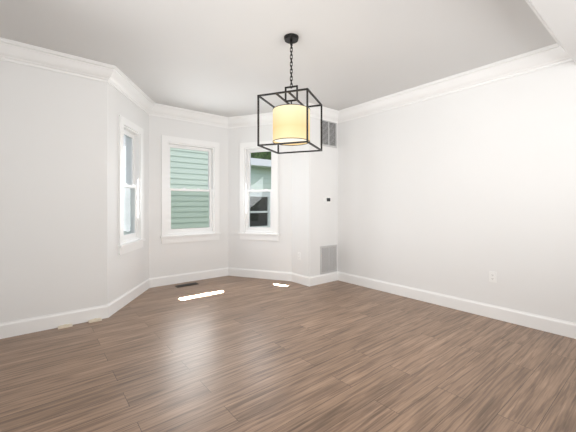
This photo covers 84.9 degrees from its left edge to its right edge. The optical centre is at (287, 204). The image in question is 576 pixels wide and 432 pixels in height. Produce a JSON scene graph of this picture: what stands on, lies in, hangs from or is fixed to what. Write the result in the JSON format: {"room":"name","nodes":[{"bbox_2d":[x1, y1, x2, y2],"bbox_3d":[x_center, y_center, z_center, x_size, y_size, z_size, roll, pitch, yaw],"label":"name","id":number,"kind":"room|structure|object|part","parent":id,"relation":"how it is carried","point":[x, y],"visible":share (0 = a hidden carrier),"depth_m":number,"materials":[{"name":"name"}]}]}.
{"room":"empty dining room","nodes":[
{"label":"empty dining room","id":0,"kind":"room"},
{"bbox_2d":[0,60,106,322],"bbox_3d":[-2.453,-0.136,3.179,1.080,2.820,0.160,0,0,-39],"label":"wall","id":1,"kind":"structure","parent":0,"point":[53,192],"depth_m":3.15,"materials":[{"name":"white paint"}]},
{"bbox_2d":[0,0,572,128],"bbox_3d":[-0.402,-1.423,3.243,4.350,0.165,4.370,0,0,-39],"label":"crown molding","id":2,"kind":"structure","parent":1,"relation":"attached to","point":[113,76],"depth_m":3.56,"materials":[{"name":"paint"}]},
{"bbox_2d":[107,83,148,303],"bbox_3d":[-2.109,-0.136,4.072,0.160,2.820,1.247,0,0,-4],"label":"wall","id":3,"kind":"structure","parent":0,"point":[127,272],"depth_m":3.72,"materials":[{"name":"white paint"}]},
{"bbox_2d":[118,115,144,254],"bbox_3d":[-2.113,-0.237,4.072,0.252,1.658,0.740,0,0,-4],"label":"window","id":4,"kind":"structure","parent":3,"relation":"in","point":[132,239],"depth_m":4.28,"materials":[{"name":"paint"}]},
{"bbox_2d":[0,267,575,338],"bbox_3d":[0.176,1.163,2.527,4.350,0.142,6.210,0,0,-39],"label":"baseboard","id":5,"kind":"structure","parent":3,"relation":"attached to","point":[73,317],"depth_m":3.70,"materials":[{"name":"paint"}]},
{"bbox_2d":[149,115,227,277],"bbox_3d":[-1.612,-0.136,5.177,1.320,2.820,0.160,0,0,-39],"label":"wall","id":6,"kind":"structure","parent":0,"point":[167,259],"depth_m":5.02,"materials":[{"name":"white paint"}]},
{"bbox_2d":[160,135,220,243],"bbox_3d":[-1.615,-0.237,5.180,0.990,1.658,0.252,0,0,-39],"label":"window","id":7,"kind":"structure","parent":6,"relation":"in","point":[188,234],"depth_m":5.11,"materials":[{"name":"paint"}]},
{"bbox_2d":[228,124,291,271],"bbox_3d":[-0.465,-0.136,5.394,1.188,2.820,0.160,0,0,21],"label":"wall","id":8,"kind":"structure","parent":0,"point":[262,255],"depth_m":5.32,"materials":[{"name":"white paint"}]},
{"bbox_2d":[238,140,278,240],"bbox_3d":[-0.463,-0.237,5.398,0.740,1.658,0.252,0,0,21],"label":"window","id":9,"kind":"structure","parent":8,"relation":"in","point":[247,231],"depth_m":5.37,"materials":[{"name":"paint"}]},
{"bbox_2d":[0,0,555,116],"bbox_3d":[0.176,-1.506,2.527,4.530,0.001,6.390,0,0,-39],"label":"ceiling","id":10,"kind":"structure","parent":0,"point":[228,58],"depth_m":2.90,"materials":[{"name":"paint"}]},
{"bbox_2d":[257,33,321,153],"bbox_3d":[0.030,-1.005,2.827,0.453,1.002,0.453,0,0,21],"label":"pendant light","id":11,"kind":"object","parent":10,"relation":"hanging from","point":[291,124],"visible":1,"depth_m":2.70,"materials":[{"name":"black metal"}]},
{"bbox_3d":[0.030,-0.709,2.827,0.332,0.285,0.332,0,0,-39],"label":"lamp shade","id":12,"kind":"part","parent":11,"relation":"part of","materials":[{"name":"fabric"}]},
{"bbox_2d":[0,276,575,431],"bbox_3d":[0.176,1.221,2.527,4.530,0.026,6.390,0,0,-39],"label":"floor","id":13,"kind":"structure","parent":0,"point":[232,354],"depth_m":2.39,"materials":[{"name":"brown wood"}]},
{"bbox_2d":[175,282,197,287],"bbox_3d":[-1.557,1.231,4.855,0.340,0.006,0.130,0,0,-39],"label":"floor vent","id":14,"kind":"object","parent":13,"relation":"in","point":[184,285],"visible":1,"depth_m":4.82,"materials":[{"name":"brown metal"}]},
{"bbox_2d":[292,144,308,276],"bbox_3d":[0.255,-0.136,4.998,0.160,2.820,0.415,0,0,-39],"label":"wall","id":15,"kind":"structure","parent":0,"point":[300,202],"depth_m":4.94,"materials":[{"name":"white paint"}]},
{"bbox_2d":[309,117,337,276],"bbox_3d":[0.522,-0.136,5.050,0.640,2.820,0.160,0,0,-39],"label":"wall","id":16,"kind":"structure","parent":0,"point":[323,183],"depth_m":4.94,"materials":[{"name":"white paint"}]},
{"bbox_2d":[324,197,330,202],"bbox_3d":[0.639,-0.081,5.027,0.144,0.100,0.024,0,0,-39],"label":"switch","id":17,"kind":"object","parent":16,"relation":"attached to","point":[327,199],"visible":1,"depth_m":5.00,"materials":[{"name":"plastic"}]},
{"bbox_2d":[320,245,336,273],"bbox_3d":[0.653,0.867,5.047,0.380,0.435,0.010,0,0,-39],"label":"air vent","id":18,"kind":"object","parent":16,"relation":"in","point":[328,258],"visible":1,"depth_m":5.04,"materials":[{"name":"white metal"}]},
{"bbox_2d":[320,119,336,147],"bbox_3d":[0.653,-1.146,5.047,0.380,0.430,0.010,0,0,-39],"label":"air vent","id":19,"kind":"object","parent":16,"relation":"in","point":[329,133],"visible":0.77,"depth_m":5.04,"materials":[{"name":"white metal"}]},
{"bbox_2d":[338,61,575,322],"bbox_3d":[2.382,-0.136,3.384,0.160,2.820,4.770,0,0,-39],"label":"wall","id":20,"kind":"structure","parent":0,"point":[461,194],"depth_m":3.59,"materials":[{"name":"white paint"}]},
{"bbox_2d":[489,271,495,282],"bbox_3d":[2.232,0.784,3.437,0.008,0.115,0.070,0,0,-39],"label":"outlet","id":21,"kind":"object","parent":20,"relation":"attached to","point":[492,276],"visible":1,"depth_m":3.44,"materials":[{"name":"white plastic"}]},
{"bbox_2d":[530,0,575,63],"bbox_3d":[1.565,-1.416,0.808,4.450,0.240,1.890,0,0,-39],"label":"header","id":22,"kind":"object","parent":20,"relation":"attached to","point":[558,17],"depth_m":2.19,"materials":[{"name":"paint"}]},
{"label":"outside","id":23,"kind":"structure","parent":0,"visible":0},
{"label":"ground","id":24,"kind":"structure","parent":23,"visible":0},
{"bbox_2d":[124,135,124,234],"bbox_3d":[-6.681,-1.841,7.027,6.440,7.050,2.872,0,0,-39],"label":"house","id":25,"kind":"structure","parent":24,"relation":"on","point":[124,182],"depth_m":7.46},
{"bbox_2d":[170,148,270,228],"bbox_3d":[-1.322,-1.766,11.660,7.600,6.900,3.600,0,0,-39],"label":"house","id":26,"kind":"structure","parent":24,"relation":"on","point":[192,167],"depth_m":8.86,"materials":[{"name":"green"}]},
{"bbox_2d":[251,151,270,159],"bbox_3d":[-4.102,-2.911,19.077,17.230,9.189,9.176,0,0,-39],"label":"trees","id":27,"kind":"object","parent":24,"relation":"on","point":[262,155],"depth_m":16.38,"materials":[{"name":"green plant"}]}
]}

